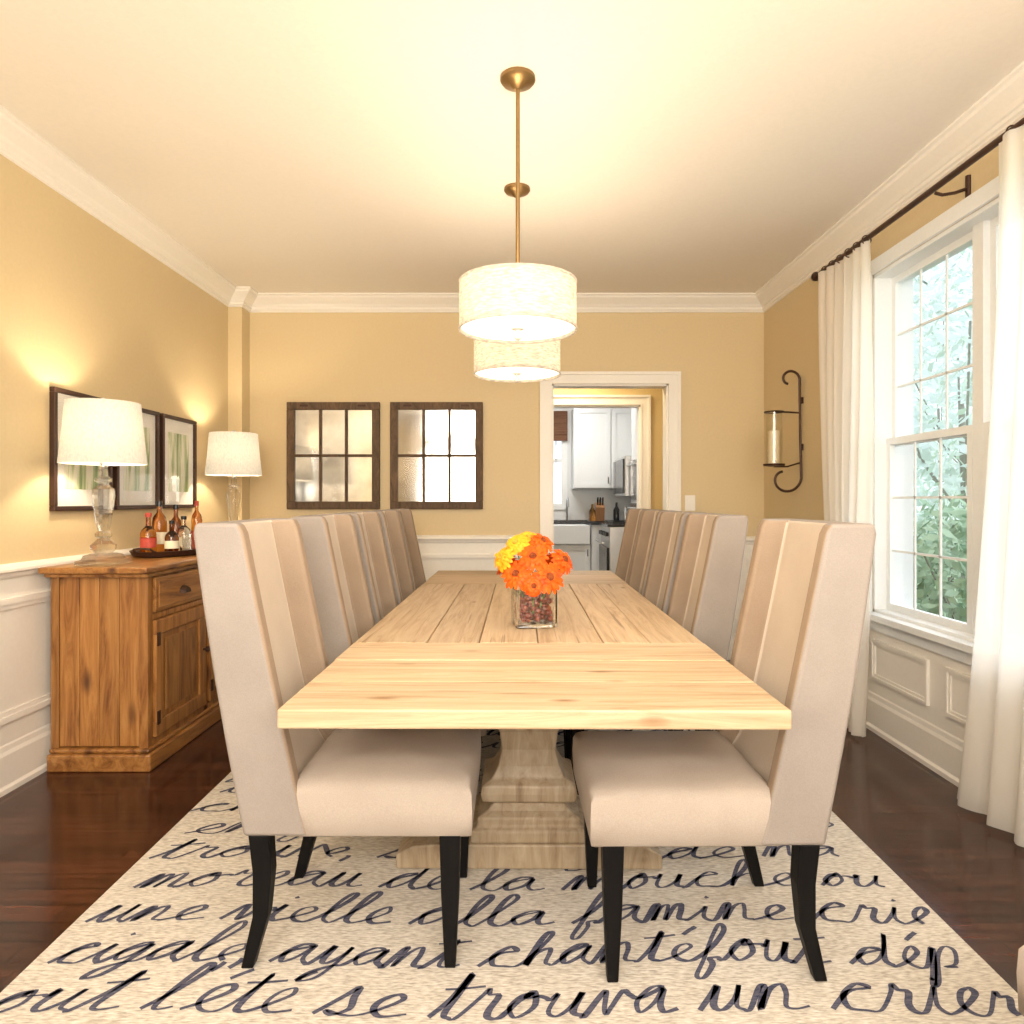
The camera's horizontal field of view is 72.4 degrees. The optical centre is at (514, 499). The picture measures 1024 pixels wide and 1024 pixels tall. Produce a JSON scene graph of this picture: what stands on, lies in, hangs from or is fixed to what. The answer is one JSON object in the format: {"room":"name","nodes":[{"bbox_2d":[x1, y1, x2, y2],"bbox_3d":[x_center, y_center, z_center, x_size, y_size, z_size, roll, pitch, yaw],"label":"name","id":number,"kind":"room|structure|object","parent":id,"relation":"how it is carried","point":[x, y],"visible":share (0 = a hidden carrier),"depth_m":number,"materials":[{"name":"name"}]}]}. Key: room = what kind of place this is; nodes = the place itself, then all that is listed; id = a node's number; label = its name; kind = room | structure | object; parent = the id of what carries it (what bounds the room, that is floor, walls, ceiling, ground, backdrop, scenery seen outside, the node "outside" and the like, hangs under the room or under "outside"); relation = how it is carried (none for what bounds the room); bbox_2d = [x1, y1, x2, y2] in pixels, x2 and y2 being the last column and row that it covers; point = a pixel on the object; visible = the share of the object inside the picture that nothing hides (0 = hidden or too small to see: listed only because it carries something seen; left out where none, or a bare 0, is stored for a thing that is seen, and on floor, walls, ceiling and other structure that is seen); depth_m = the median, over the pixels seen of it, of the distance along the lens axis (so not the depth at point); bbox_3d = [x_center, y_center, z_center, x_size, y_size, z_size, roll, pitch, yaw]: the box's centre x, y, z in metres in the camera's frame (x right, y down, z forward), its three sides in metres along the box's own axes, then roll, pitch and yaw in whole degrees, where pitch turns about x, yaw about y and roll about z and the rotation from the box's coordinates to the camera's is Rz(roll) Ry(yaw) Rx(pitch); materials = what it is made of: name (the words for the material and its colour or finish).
{"room":"dining room","nodes":[
{"label":"dining room","id":0,"kind":"room"},
{"bbox_2d":[0,154,227,564],"bbox_3d":[-2.145,-0.165,1.490,0.150,2.690,7.680,0,0,0],"label":"wall","id":1,"kind":"structure","parent":0,"point":[84,309],"depth_m":3.30,"materials":[{"name":"paint"}]},
{"bbox_2d":[49,386,112,510],"bbox_3d":[-2.057,-0.228,3.335,0.026,0.555,0.450,0,0,0],"label":"framed print","id":2,"kind":"object","parent":1,"relation":"attached to","point":[71,486],"visible":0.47,"depth_m":3.19,"materials":[{"name":"paper"}]},
{"bbox_2d":[64,464,99,489],"bbox_3d":[-2.059,-0.228,3.335,0.002,0.355,0.280,0,0,0],"label":"print","id":3,"kind":"object","parent":2,"relation":"attached to","point":[76,477],"depth_m":3.32},
{"bbox_2d":[113,408,159,509],"bbox_3d":[-2.057,-0.228,3.815,0.026,0.555,0.430,0,0,0],"label":"framed print","id":4,"kind":"object","parent":1,"relation":"attached to","point":[136,487],"visible":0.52,"depth_m":3.89,"materials":[{"name":"paper"}]},
{"bbox_2d":[160,413,196,508],"bbox_3d":[-2.057,-0.228,4.285,0.026,0.555,0.430,0,0,0],"label":"framed print","id":5,"kind":"object","parent":1,"relation":"attached to","point":[178,435],"visible":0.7,"depth_m":4.27,"materials":[{"name":"paper"}]},
{"bbox_2d":[0,535,514,579],"bbox_3d":[-0.943,0.290,1.500,2.255,0.060,7.400,0,0,0],"label":"trim","id":6,"kind":"structure","parent":1,"relation":"attached to","point":[19,569],"depth_m":3.26,"materials":[{"name":"white wood"}]},
{"bbox_2d":[228,307,249,520],"bbox_3d":[-2.020,-0.165,5.125,0.100,2.690,0.150,0,0,0],"label":"wall","id":7,"kind":"structure","parent":0,"point":[238,317],"depth_m":5.05,"materials":[{"name":"paint"}]},
{"bbox_2d":[0,723,50,797],"bbox_3d":[-0.943,1.080,1.500,2.255,0.200,7.400,0,0,0],"label":"baseboard","id":8,"kind":"structure","parent":7,"relation":"attached to","point":[23,759],"depth_m":2.92,"materials":[{"name":"white wood"}]},
{"bbox_2d":[0,543,535,746],"bbox_3d":[-0.943,0.745,1.500,2.255,0.870,7.400,0,0,0],"label":"wainscoting","id":9,"kind":"structure","parent":7,"relation":"attached to","point":[25,601],"depth_m":2.98,"materials":[{"name":"white wood"}]},
{"bbox_2d":[0,61,1023,312],"bbox_3d":[-0.110,-1.451,1.500,3.920,0.118,7.400,0,0,0],"label":"trim","id":10,"kind":"structure","parent":7,"relation":"attached to","point":[1002,106],"depth_m":3.71,"materials":[{"name":"white wood"}]},
{"bbox_2d":[250,313,763,535],"bbox_3d":[-0.110,-0.165,5.265,3.920,2.690,0.130,0,0,0],"label":"wall","id":11,"kind":"structure","parent":0,"point":[384,358],"depth_m":5.20,"materials":[{"name":"paint"}]},
{"bbox_2d":[287,402,379,508],"bbox_3d":[-1.343,-0.328,5.178,0.685,0.790,0.043,0,0,0],"label":"wall mirror","id":12,"kind":"object","parent":11,"relation":"attached to","point":[333,448],"visible":1,"depth_m":5.18,"materials":[{"name":"brown wood"}]},
{"bbox_2d":[390,402,482,508],"bbox_3d":[-0.580,-0.328,5.178,0.684,0.790,0.043,0,0,0],"label":"wall mirror","id":13,"kind":"object","parent":11,"relation":"attached to","point":[436,448],"visible":1,"depth_m":5.18,"materials":[{"name":"brown wood"}]},
{"bbox_2d":[540,371,680,552],"bbox_3d":[0.706,0.115,5.250,1.042,2.130,0.160,0,0,0],"label":"trim","id":14,"kind":"structure","parent":11,"relation":"attached to","point":[669,381],"depth_m":5.18,"materials":[{"name":"white wood"}]},
{"bbox_2d":[685,495,694,510],"bbox_3d":[1.300,0.022,5.194,0.076,0.115,0.012,0,0,0],"label":"light switch","id":15,"kind":"object","parent":11,"relation":"attached to","point":[689,499],"visible":1,"depth_m":5.19,"materials":[{"name":"white plastic"}]},
{"bbox_2d":[0,0,1023,292],"bbox_3d":[-0.060,-1.560,1.465,4.420,0.100,7.730,0,0,0],"label":"ceiling","id":16,"kind":"structure","parent":0,"point":[289,146],"depth_m":2.79,"materials":[{"name":"paint"}]},
{"bbox_2d":[473,182,560,382],"bbox_3d":[0.010,-1.040,3.390,0.423,0.941,0.423,0,0,0],"label":"pendant lamp","id":17,"kind":"object","parent":16,"relation":"hanging from","point":[497,362],"visible":0.8,"depth_m":3.26,"materials":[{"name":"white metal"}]},
{"bbox_2d":[476,367,557,379],"bbox_3d":[0.010,-0.617,3.390,0.402,0.004,0.402,0,0,0],"label":"diffuser","id":18,"kind":"object","parent":17,"relation":"attached to","point":[484,373],"depth_m":3.40,"materials":[{"name":"beige plastic"}]},
{"bbox_2d":[458,66,576,343],"bbox_3d":[0.010,-1.040,2.500,0.423,0.941,0.423,0,0,0],"label":"pendant lamp","id":19,"kind":"object","parent":16,"relation":"hanging from","point":[503,303],"visible":1,"depth_m":2.37,"materials":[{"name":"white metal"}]},
{"bbox_2d":[461,315,573,340],"bbox_3d":[0.010,-0.617,2.500,0.402,0.004,0.402,0,0,0],"label":"diffuser","id":20,"kind":"object","parent":19,"relation":"attached to","point":[476,327],"depth_m":2.49,"materials":[{"name":"beige plastic"}]},
{"bbox_2d":[0,660,1023,992],"bbox_3d":[0.000,1.230,3.400,8.000,0.100,11.600,0,0,0],"label":"floor","id":21,"kind":"structure","parent":0,"point":[66,838],"depth_m":2.45,"materials":[{"name":"brown wood"}]},
{"bbox_2d":[38,554,220,771],"bbox_3d":[-1.795,0.734,3.893,0.470,0.892,1.835,0,0,0],"label":"sideboard","id":22,"kind":"object","parent":21,"relation":"on","point":[133,683],"visible":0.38,"depth_m":3.07,"materials":[{"name":"brown wood"}]},
{"bbox_2d":[57,397,147,565],"bbox_3d":[-1.840,-0.086,3.130,0.350,0.745,0.350,0,0,0],"label":"table lamp","id":23,"kind":"object","parent":22,"relation":"on","point":[102,432],"visible":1,"depth_m":3.04,"materials":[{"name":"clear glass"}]},
{"bbox_2d":[99,462,107,468],"bbox_3d":[-1.840,-0.156,3.130,0.032,0.034,0.032,0,0,0],"label":"socket","id":24,"kind":"object","parent":23,"relation":"attached to","point":[102,465],"depth_m":3.12,"materials":[{"name":"metal"}]},
{"bbox_2d":[129,548,195,557],"bbox_3d":[-1.820,0.259,3.700,0.330,0.056,0.601,0,0,0],"label":"serving tray","id":25,"kind":"object","parent":22,"relation":"on","point":[135,552],"visible":0.53,"depth_m":3.47,"materials":[{"name":"wood"}]},
{"bbox_2d":[140,513,156,551],"bbox_3d":[-1.870,0.171,3.570,0.078,0.212,0.078,0,0,0],"label":"liquor bottle","id":26,"kind":"object","parent":25,"relation":"on","point":[148,535],"visible":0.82,"depth_m":3.55,"materials":[{"name":"orange glass"}]},
{"bbox_2d":[152,501,166,551],"bbox_3d":[-1.880,0.141,3.700,0.074,0.273,0.074,0,0,0],"label":"liquor bottle","id":27,"kind":"object","parent":25,"relation":"on","point":[159,522],"visible":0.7,"depth_m":3.67,"materials":[{"name":"orange glass"}]},
{"bbox_2d":[164,520,178,551],"bbox_3d":[-1.765,0.191,3.600,0.070,0.172,0.070,0,0,0],"label":"liquor bottle","id":28,"kind":"object","parent":25,"relation":"on","point":[171,539],"visible":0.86,"depth_m":3.58,"materials":[{"name":"brown glass"}]},
{"bbox_2d":[172,504,180,531],"bbox_3d":[-1.860,0.151,3.840,0.070,0.252,0.070,0,0,0],"label":"liquor bottle","id":29,"kind":"object","parent":25,"relation":"on","point":[175,518],"visible":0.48,"depth_m":3.83,"materials":[{"name":"brown glass"}]},
{"bbox_2d":[176,516,190,550],"bbox_3d":[-1.770,0.181,3.740,0.074,0.192,0.074,0,0,0],"label":"liquor bottle","id":30,"kind":"object","parent":25,"relation":"on","point":[183,529],"visible":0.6,"depth_m":3.71,"materials":[{"name":"clear glass"}]},
{"bbox_2d":[182,533,195,549],"bbox_3d":[-1.705,0.227,3.670,0.076,0.100,0.076,0,0,0],"label":"drinking glass","id":31,"kind":"object","parent":25,"relation":"on","point":[188,541],"visible":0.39,"depth_m":3.64,"materials":[{"name":"white"}]},
{"bbox_2d":[191,501,201,532],"bbox_3d":[-1.755,0.141,3.860,0.058,0.273,0.058,0,0,0],"label":"liquor bottle","id":32,"kind":"object","parent":25,"relation":"on","point":[196,518],"visible":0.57,"depth_m":3.84,"materials":[{"name":"orange glass"}]},
{"bbox_2d":[205,430,261,520],"bbox_3d":[-1.840,-0.086,4.580,0.350,0.745,0.350,0,0,0],"label":"table lamp","id":33,"kind":"object","parent":22,"relation":"on","point":[233,453],"visible":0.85,"depth_m":4.46,"materials":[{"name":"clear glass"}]},
{"bbox_2d":[0,729,1023,1023],"bbox_3d":[-0.015,1.173,2.775,2.410,0.012,3.050,0,0,0],"label":"area rug","id":34,"kind":"object","parent":21,"relation":"on","point":[358,938],"visible":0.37,"depth_m":1.83,"materials":[{"name":"fabric"}]},
{"bbox_2d":[194,518,480,967],"bbox_3d":[-0.451,0.612,1.965,0.691,1.110,0.476,0,0,0],"label":"dining chair","id":35,"kind":"object","parent":34,"relation":"on","point":[266,642],"visible":0.98,"depth_m":1.74,"materials":[{"name":"beige fabric"}]},
{"bbox_2d":[292,514,486,781],"bbox_3d":[-0.448,0.612,2.699,0.691,1.110,0.476,0,0,-1],"label":"dining chair","id":36,"kind":"object","parent":34,"relation":"on","point":[331,544],"visible":0.23,"depth_m":2.46,"materials":[{"name":"beige fabric"}]},
{"bbox_2d":[372,510,414,604],"bbox_3d":[-0.447,0.612,3.810,0.691,1.110,0.476,0,0,0],"label":"dining chair","id":37,"kind":"object","parent":34,"relation":"on","point":[390,519],"visible":0.22,"depth_m":4.00,"materials":[{"name":"beige fabric"}]},
{"bbox_2d":[386,509,425,589],"bbox_3d":[-0.447,0.612,4.330,0.691,1.110,0.476,0,0,0],"label":"dining chair","id":38,"kind":"object","parent":34,"relation":"on","point":[406,517],"visible":0.2,"depth_m":4.52,"materials":[{"name":"beige fabric"}]},
{"bbox_2d":[333,511,481,766],"bbox_3d":[-0.454,0.612,3.270,0.691,1.110,0.476,0,0,0],"label":"dining chair","id":39,"kind":"object","parent":34,"relation":"on","point":[368,526],"visible":0.23,"depth_m":3.45,"materials":[{"name":"beige fabric"}]},
{"bbox_2d":[277,570,790,868],"bbox_3d":[0.051,0.812,3.038,1.127,0.708,3.023,0,0,0],"label":"dining table","id":40,"kind":"object","parent":34,"relation":"on","point":[451,654],"visible":0.89,"depth_m":2.13,"materials":[{"name":"brown wood"}]},
{"bbox_2d":[511,586,556,628],"bbox_3d":[0.068,0.389,2.560,0.150,0.136,0.150,0,0,-8],"label":"glass vase","id":41,"kind":"object","parent":40,"relation":"on","point":[540,611],"visible":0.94,"depth_m":2.49,"materials":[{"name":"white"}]},
{"bbox_2d":[494,547,516,588],"bbox_3d":[-0.024,0.300,2.537,0.116,0.257,0.070,0,0,14],"label":"gerbera","id":42,"kind":"object","parent":41,"relation":"in","point":[504,556],"visible":0.93,"depth_m":2.52,"materials":[{"name":"yellow plant"}]},
{"bbox_2d":[497,556,518,589],"bbox_3d":[-0.013,0.318,2.627,0.112,0.220,0.100,0,0,0],"label":"gerbera","id":43,"kind":"object","parent":41,"relation":"in","point":[512,559],"visible":0.12,"depth_m":2.64,"materials":[{"name":"orange plant"}]},
{"bbox_2d":[501,561,531,589],"bbox_3d":[0.006,0.323,2.504,0.114,0.210,0.083,0,0,0],"label":"gerbera","id":44,"kind":"object","parent":41,"relation":"in","point":[515,575],"visible":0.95,"depth_m":2.48,"materials":[{"name":"orange plant"}]},
{"bbox_2d":[512,570,519,577],"bbox_3d":[0.004,0.262,2.486,0.029,0.032,0.035,0,0,19],"label":"flower","id":45,"kind":"object","parent":44,"relation":"on","point":[515,573],"depth_m":2.47,"materials":[{"name":"orange plant"}]},
{"bbox_2d":[505,534,529,559],"bbox_3d":[0.010,0.277,2.563,0.092,0.300,0.070,0,0,0],"label":"gerbera","id":46,"kind":"object","parent":41,"relation":"in","point":[517,542],"visible":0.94,"depth_m":2.55,"materials":[{"name":"yellow plant"}]},
{"bbox_2d":[521,531,536,574],"bbox_3d":[0.051,0.273,2.619,0.082,0.310,0.070,0,0,33],"label":"gerbera","id":47,"kind":"object","parent":41,"relation":"in","point":[528,535],"visible":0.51,"depth_m":2.61,"materials":[{"name":"yellow plant"}]},
{"bbox_2d":[517,545,548,573],"bbox_3d":[0.065,0.296,2.516,0.115,0.264,0.074,0,0,0],"label":"gerbera","id":48,"kind":"object","parent":41,"relation":"in","point":[533,556],"visible":0.97,"depth_m":2.50,"materials":[{"name":"orange plant"}]},
{"bbox_2d":[529,552,536,558],"bbox_3d":[0.064,0.202,2.503,0.029,0.031,0.034,0,0,0],"label":"flower","id":49,"kind":"object","parent":48,"relation":"on","point":[532,555],"depth_m":2.49,"materials":[{"name":"orange plant"}]},
{"bbox_2d":[523,575,542,596],"bbox_3d":[0.058,0.346,2.481,0.068,0.165,0.093,0,0,-29],"label":"gerbera","id":50,"kind":"object","parent":41,"relation":"in","point":[532,586],"visible":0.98,"depth_m":2.45,"materials":[{"name":"orange plant"}]},
{"bbox_2d":[529,533,553,552],"bbox_3d":[0.096,0.276,2.575,0.097,0.303,0.066,0,0,-25],"label":"gerbera","id":51,"kind":"object","parent":41,"relation":"in","point":[537,540],"visible":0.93,"depth_m":2.56,"materials":[{"name":"orange plant"}]},
{"bbox_2d":[532,562,563,593],"bbox_3d":[0.114,0.325,2.484,0.109,0.207,0.086,0,0,19],"label":"gerbera","id":52,"kind":"object","parent":41,"relation":"in","point":[550,577],"visible":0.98,"depth_m":2.46,"materials":[{"name":"orange plant"}]},
{"bbox_2d":[546,572,553,580],"bbox_3d":[0.121,0.271,2.469,0.031,0.034,0.035,0,0,-16],"label":"flower","id":53,"kind":"object","parent":52,"relation":"on","point":[549,575],"depth_m":2.46,"materials":[{"name":"orange plant"}]},
{"bbox_2d":[545,553,559,570],"bbox_3d":[0.134,0.314,2.625,0.104,0.228,0.097,0,0,0],"label":"gerbera","id":54,"kind":"object","parent":41,"relation":"in","point":[549,555],"visible":0.13,"depth_m":2.64,"materials":[{"name":"orange plant"}]},
{"bbox_2d":[550,549,572,588],"bbox_3d":[0.161,0.304,2.549,0.126,0.248,0.075,0,0,-24],"label":"gerbera","id":55,"kind":"object","parent":41,"relation":"in","point":[563,562],"visible":0.95,"depth_m":2.53,"materials":[{"name":"orange plant"}]},
{"bbox_2d":[563,511,702,757],"bbox_3d":[0.526,0.612,3.381,0.691,1.110,0.476,0,0,-1],"label":"dining chair","id":56,"kind":"object","parent":34,"relation":"on","point":[671,524],"visible":0.21,"depth_m":3.57,"materials":[{"name":"beige fabric"}]},
{"bbox_2d":[615,509,657,583],"bbox_3d":[0.525,0.612,4.401,0.691,1.110,0.476,0,0,-1],"label":"dining chair","id":57,"kind":"object","parent":34,"relation":"on","point":[633,518],"visible":0.09,"depth_m":4.59,"materials":[{"name":"beige fabric"}]},
{"bbox_2d":[628,510,672,595],"bbox_3d":[0.525,0.612,3.900,0.691,1.110,0.476,0,0,0],"label":"dining chair","id":58,"kind":"object","parent":34,"relation":"on","point":[649,520],"visible":0.2,"depth_m":4.08,"materials":[{"name":"beige fabric"}]},
{"bbox_2d":[565,513,747,794],"bbox_3d":[0.526,0.612,2.839,0.691,1.110,0.476,0,0,1],"label":"dining chair","id":59,"kind":"object","parent":34,"relation":"on","point":[704,594],"visible":0.28,"depth_m":2.60,"materials":[{"name":"beige fabric"}]},
{"bbox_2d":[572,519,875,981],"bbox_3d":[0.524,0.612,1.915,0.691,1.110,0.476,0,0,-1],"label":"dining chair","id":60,"kind":"object","parent":34,"relation":"on","point":[798,637],"visible":0.97,"depth_m":1.69,"materials":[{"name":"beige fabric"}]},
{"bbox_2d":[554,544,590,570],"bbox_3d":[0.650,0.850,8.524,0.480,0.660,0.651,0,0,0],"label":"base cabinet","id":61,"kind":"object","parent":21,"relation":"on","point":[579,554],"visible":0.41,"depth_m":8.24,"materials":[{"name":"white wood"}]},
{"bbox_2d":[586,523,600,570],"bbox_3d":[1.250,0.736,8.524,0.700,0.889,0.651,0,0,0],"label":"base cabinet","id":62,"kind":"object","parent":21,"relation":"on","point":[594,529],"visible":0.1,"depth_m":8.23,"materials":[{"name":"white wood"}]},
{"bbox_2d":[595,520,625,573],"bbox_3d":[1.254,0.705,7.625,0.692,0.950,0.750,0,0,0],"label":"range","id":63,"kind":"object","parent":21,"relation":"on","point":[611,531],"visible":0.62,"depth_m":7.29,"materials":[{"name":"metal"}]},
{"bbox_2d":[599,522,624,526],"bbox_3d":[1.280,0.268,7.625,0.640,0.025,0.750,0,0,0],"label":"cooktop","id":64,"kind":"object","parent":63,"relation":"in","point":[603,524],"depth_m":7.33,"materials":[{"name":"black metal"}]},
{"bbox_2d":[627,408,636,508],"bbox_3d":[1.375,0.030,6.885,0.470,2.300,0.650,0,0,0],"label":"refrigerator","id":65,"kind":"object","parent":21,"relation":"on","point":[633,464],"visible":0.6,"depth_m":7.00,"materials":[{"name":"metal"}]},
{"bbox_2d":[1017,945,1023,1015],"bbox_3d":[1.181,0.625,0.932,0.691,1.110,0.476,0,0,-2],"label":"dining chair","id":66,"kind":"object","parent":21,"relation":"on","point":[1020,964],"visible":1,"depth_m":1.15,"materials":[{"name":"beige fabric"}]},
{"bbox_3d":[-0.100,0.736,8.524,1.000,0.889,0.651,0,0,0],"label":"base cabinet","id":67,"kind":"object","parent":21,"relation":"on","visible":0},
{"bbox_2d":[554,520,604,524],"bbox_3d":[0.490,0.270,8.525,2.220,0.040,0.650,0,0,0],"label":"countertop","id":68,"kind":"structure","parent":67,"relation":"on","point":[555,521],"depth_m":8.66,"materials":[{"name":"stone"}]},
{"bbox_2d":[566,497,568,519],"bbox_3d":[0.650,0.108,8.655,0.024,0.281,0.214,0,0,0],"label":"faucet","id":69,"kind":"object","parent":68,"relation":"on","point":[567,499],"visible":1,"depth_m":8.74,"materials":[{"name":"metal"}]},
{"bbox_2d":[554,524,589,543],"bbox_3d":[0.650,0.408,8.425,0.460,0.220,0.450,0,0,0],"label":"farmhouse sink","id":70,"kind":"object","parent":68,"relation":"in","point":[563,533],"visible":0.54,"depth_m":8.20,"materials":[{"name":"white ceramic"}]},
{"bbox_2d":[589,504,594,520],"bbox_3d":[0.930,0.149,8.420,0.074,0.200,0.074,0,0,0],"label":"bottle","id":71,"kind":"object","parent":68,"relation":"on","point":[592,510],"visible":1,"depth_m":8.39,"materials":[{"name":"orange glass"}]},
{"bbox_2d":[595,497,604,520],"bbox_3d":[1.020,0.107,8.430,0.100,0.284,0.180,0,0,0],"label":"knife block","id":72,"kind":"object","parent":68,"relation":"on","point":[599,506],"visible":0.99,"depth_m":8.36,"materials":[{"name":"brown wood"}]},
{"bbox_2d":[613,502,619,519],"bbox_3d":[1.220,0.139,8.420,0.074,0.220,0.074,0,0,0],"label":"bottle","id":73,"kind":"object","parent":68,"relation":"on","point":[616,512],"visible":0.9,"depth_m":8.39,"materials":[{"name":"black glass"}]},
{"bbox_2d":[622,507,627,519],"bbox_3d":[1.330,0.164,8.420,0.074,0.170,0.074,0,0,0],"label":"canister","id":74,"kind":"object","parent":68,"relation":"on","point":[624,513],"visible":0.71,"depth_m":8.40,"materials":[{"name":"metal"}]},
{"bbox_2d":[554,408,631,523],"bbox_3d":[0.075,-0.120,8.905,3.350,2.600,0.100,0,0,0],"label":"wall","id":75,"kind":"structure","parent":0,"point":[580,500],"depth_m":8.85,"materials":[{"name":"grey paint"}]},
{"bbox_2d":[554,410,566,509],"bbox_3d":[0.150,-0.505,8.875,1.020,1.250,0.080,0,0,0],"label":"window","id":76,"kind":"structure","parent":75,"relation":"in","point":[563,460],"depth_m":8.84,"materials":[{"name":"white wood"}]},
{"bbox_2d":[554,411,567,440],"bbox_3d":[0.155,-0.932,8.810,1.010,0.375,0.047,0,0,0],"label":"roman shade","id":77,"kind":"object","parent":76,"relation":"attached to","point":[560,417],"visible":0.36,"depth_m":8.80,"materials":[{"name":"brown fabric"}]},
{"bbox_2d":[571,408,631,488],"bbox_3d":[1.163,-0.630,8.652,0.905,0.980,0.405,0,0,0],"label":"upper cabinet","id":78,"kind":"object","parent":75,"relation":"attached to","point":[599,436],"visible":0.67,"depth_m":8.49,"materials":[{"name":"white wood"}]},
{"bbox_2d":[554,389,662,509],"bbox_3d":[0.125,-0.120,6.410,3.450,2.600,0.120,0,0,0],"label":"wall","id":79,"kind":"structure","parent":0,"point":[656,394],"depth_m":6.35,"materials":[{"name":"paint"}]},
{"bbox_2d":[554,395,650,508],"bbox_3d":[0.628,0.115,6.395,1.196,2.130,0.150,0,0,0],"label":"trim","id":80,"kind":"structure","parent":79,"relation":"attached to","point":[642,403],"depth_m":6.33,"materials":[{"name":"white wood"}]},
{"bbox_2d":[764,117,1023,610],"bbox_3d":[1.950,-0.165,1.565,0.200,2.690,7.530,0,0,0],"label":"wall","id":81,"kind":"structure","parent":0,"point":[791,337],"depth_m":4.50,"materials":[{"name":"paint"}]},
{"bbox_2d":[727,633,735,659],"bbox_3d":[1.538,1.080,4.445,0.623,0.200,1.510,0,0,0],"label":"baseboard","id":82,"kind":"structure","parent":81,"relation":"attached to","point":[732,634],"depth_m":5.18,"materials":[{"name":"white wood"}]},
{"bbox_2d":[745,536,754,544],"bbox_3d":[1.538,0.300,4.445,0.623,0.060,1.510,0,0,0],"label":"trim","id":83,"kind":"structure","parent":81,"relation":"attached to","point":[750,540],"depth_m":5.18,"materials":[{"name":"white wood"}]},
{"bbox_2d":[763,370,803,492],"bbox_3d":[1.724,-0.442,4.500,0.253,0.789,0.136,0,0,0],"label":"candle sconce","id":84,"kind":"object","parent":81,"relation":"attached to","point":[773,435],"visible":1,"depth_m":4.49,"materials":[{"name":"metal"}]},
{"bbox_2d":[763,430,784,466],"bbox_3d":[1.665,-0.330,4.500,0.136,0.230,0.136,0,0,0],"label":"candle","id":85,"kind":"object","parent":84,"relation":"on","point":[773,435],"depth_m":4.47,"materials":[{"name":"wax"}]},
{"bbox_2d":[732,545,971,740],"bbox_3d":[1.538,0.745,1.500,0.623,0.870,7.400,0,0,0],"label":"wainscoting","id":86,"kind":"structure","parent":81,"relation":"attached to","point":[934,687],"depth_m":3.20,"materials":[{"name":"white wood"}]},
{"bbox_2d":[811,118,1023,280],"bbox_3d":[1.770,-1.270,2.805,0.175,0.100,2.410,0,0,0],"label":"curtain rod","id":87,"kind":"object","parent":81,"relation":"attached to","point":[814,277],"visible":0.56,"depth_m":2.84,"materials":[{"name":"metal"}]},
{"bbox_2d":[818,235,873,736],"bbox_3d":[1.706,-0.065,3.630,0.085,2.450,0.540,0,0,2],"label":"curtain","id":88,"kind":"object","parent":87,"relation":"hanging from","point":[845,288],"visible":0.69,"depth_m":3.56,"materials":[{"name":"white fabric"}]},
{"bbox_2d":[957,125,1023,846],"bbox_3d":[1.702,-0.065,2.240,0.076,2.450,0.970,0,0,0],"label":"curtain","id":89,"kind":"object","parent":87,"relation":"hanging from","point":[991,779],"visible":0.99,"depth_m":2.42,"materials":[{"name":"white fabric"}]},
{"bbox_2d":[870,176,998,665],"bbox_3d":[1.923,-0.282,2.890,0.255,1.895,1.640,0,0,0],"label":"window","id":90,"kind":"structure","parent":81,"relation":"in","point":[893,614],"depth_m":3.34,"materials":[{"name":"white wood"}]},
{"bbox_2d":[866,690,963,786],"bbox_3d":[1.835,1.080,0.745,0.030,0.200,5.890,0,0,0],"label":"baseboard","id":91,"kind":"structure","parent":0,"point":[935,748],"depth_m":3.19,"materials":[{"name":"white wood"}]},
{"bbox_3d":[1.685,-0.120,7.663,0.130,2.600,2.385,0,0,0],"label":"wall","id":92,"kind":"structure","parent":0,"visible":0},
{"bbox_2d":[613,456,631,495],"bbox_3d":[1.369,-0.250,7.625,0.498,0.420,0.750,0,0,0],"label":"microwave oven","id":93,"kind":"object","parent":92,"relation":"attached to","point":[621,471],"visible":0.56,"depth_m":7.29,"materials":[{"name":"metal"}]},
{"label":"outside","id":94,"kind":"structure","parent":0,"visible":0},
{"bbox_2d":[913,527,966,617],"bbox_3d":[21.050,1.730,25.000,37.900,0.100,70.000,0,0,0],"label":"ground","id":95,"kind":"structure","parent":94,"point":[913,527],"depth_m":14.98,"materials":[{"name":"green plant"}]},
{"bbox_2d":[913,492,966,622],"bbox_3d":[4.020,0.801,6.012,1.508,1.787,1.332,0,0,0],"label":"shrub","id":96,"kind":"object","parent":95,"relation":"on","point":[948,592],"visible":0.27,"depth_m":5.97,"materials":[{"name":"green plant"}]},
{"bbox_2d":[913,493,966,618],"bbox_3d":[4.511,0.808,7.197,1.485,1.757,1.256,0,0,0],"label":"shrub","id":97,"kind":"object","parent":95,"relation":"on","point":[956,502],"visible":0.06,"depth_m":7.14,"materials":[{"name":"green plant"}]},
{"bbox_2d":[913,253,971,590],"bbox_3d":[8.036,-1.439,12.478,4.824,6.242,5.032,0,0,0],"label":"tree","id":98,"kind":"object","parent":95,"relation":"on","point":[925,456],"visible":0.25,"depth_m":12.18,"materials":[{"name":"green plant"}]},
{"bbox_2d":[913,246,971,544],"bbox_3d":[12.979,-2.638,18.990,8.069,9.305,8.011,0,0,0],"label":"tree","id":99,"kind":"object","parent":95,"relation":"on","point":[924,372],"visible":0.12,"depth_m":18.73,"materials":[{"name":"green plant"}]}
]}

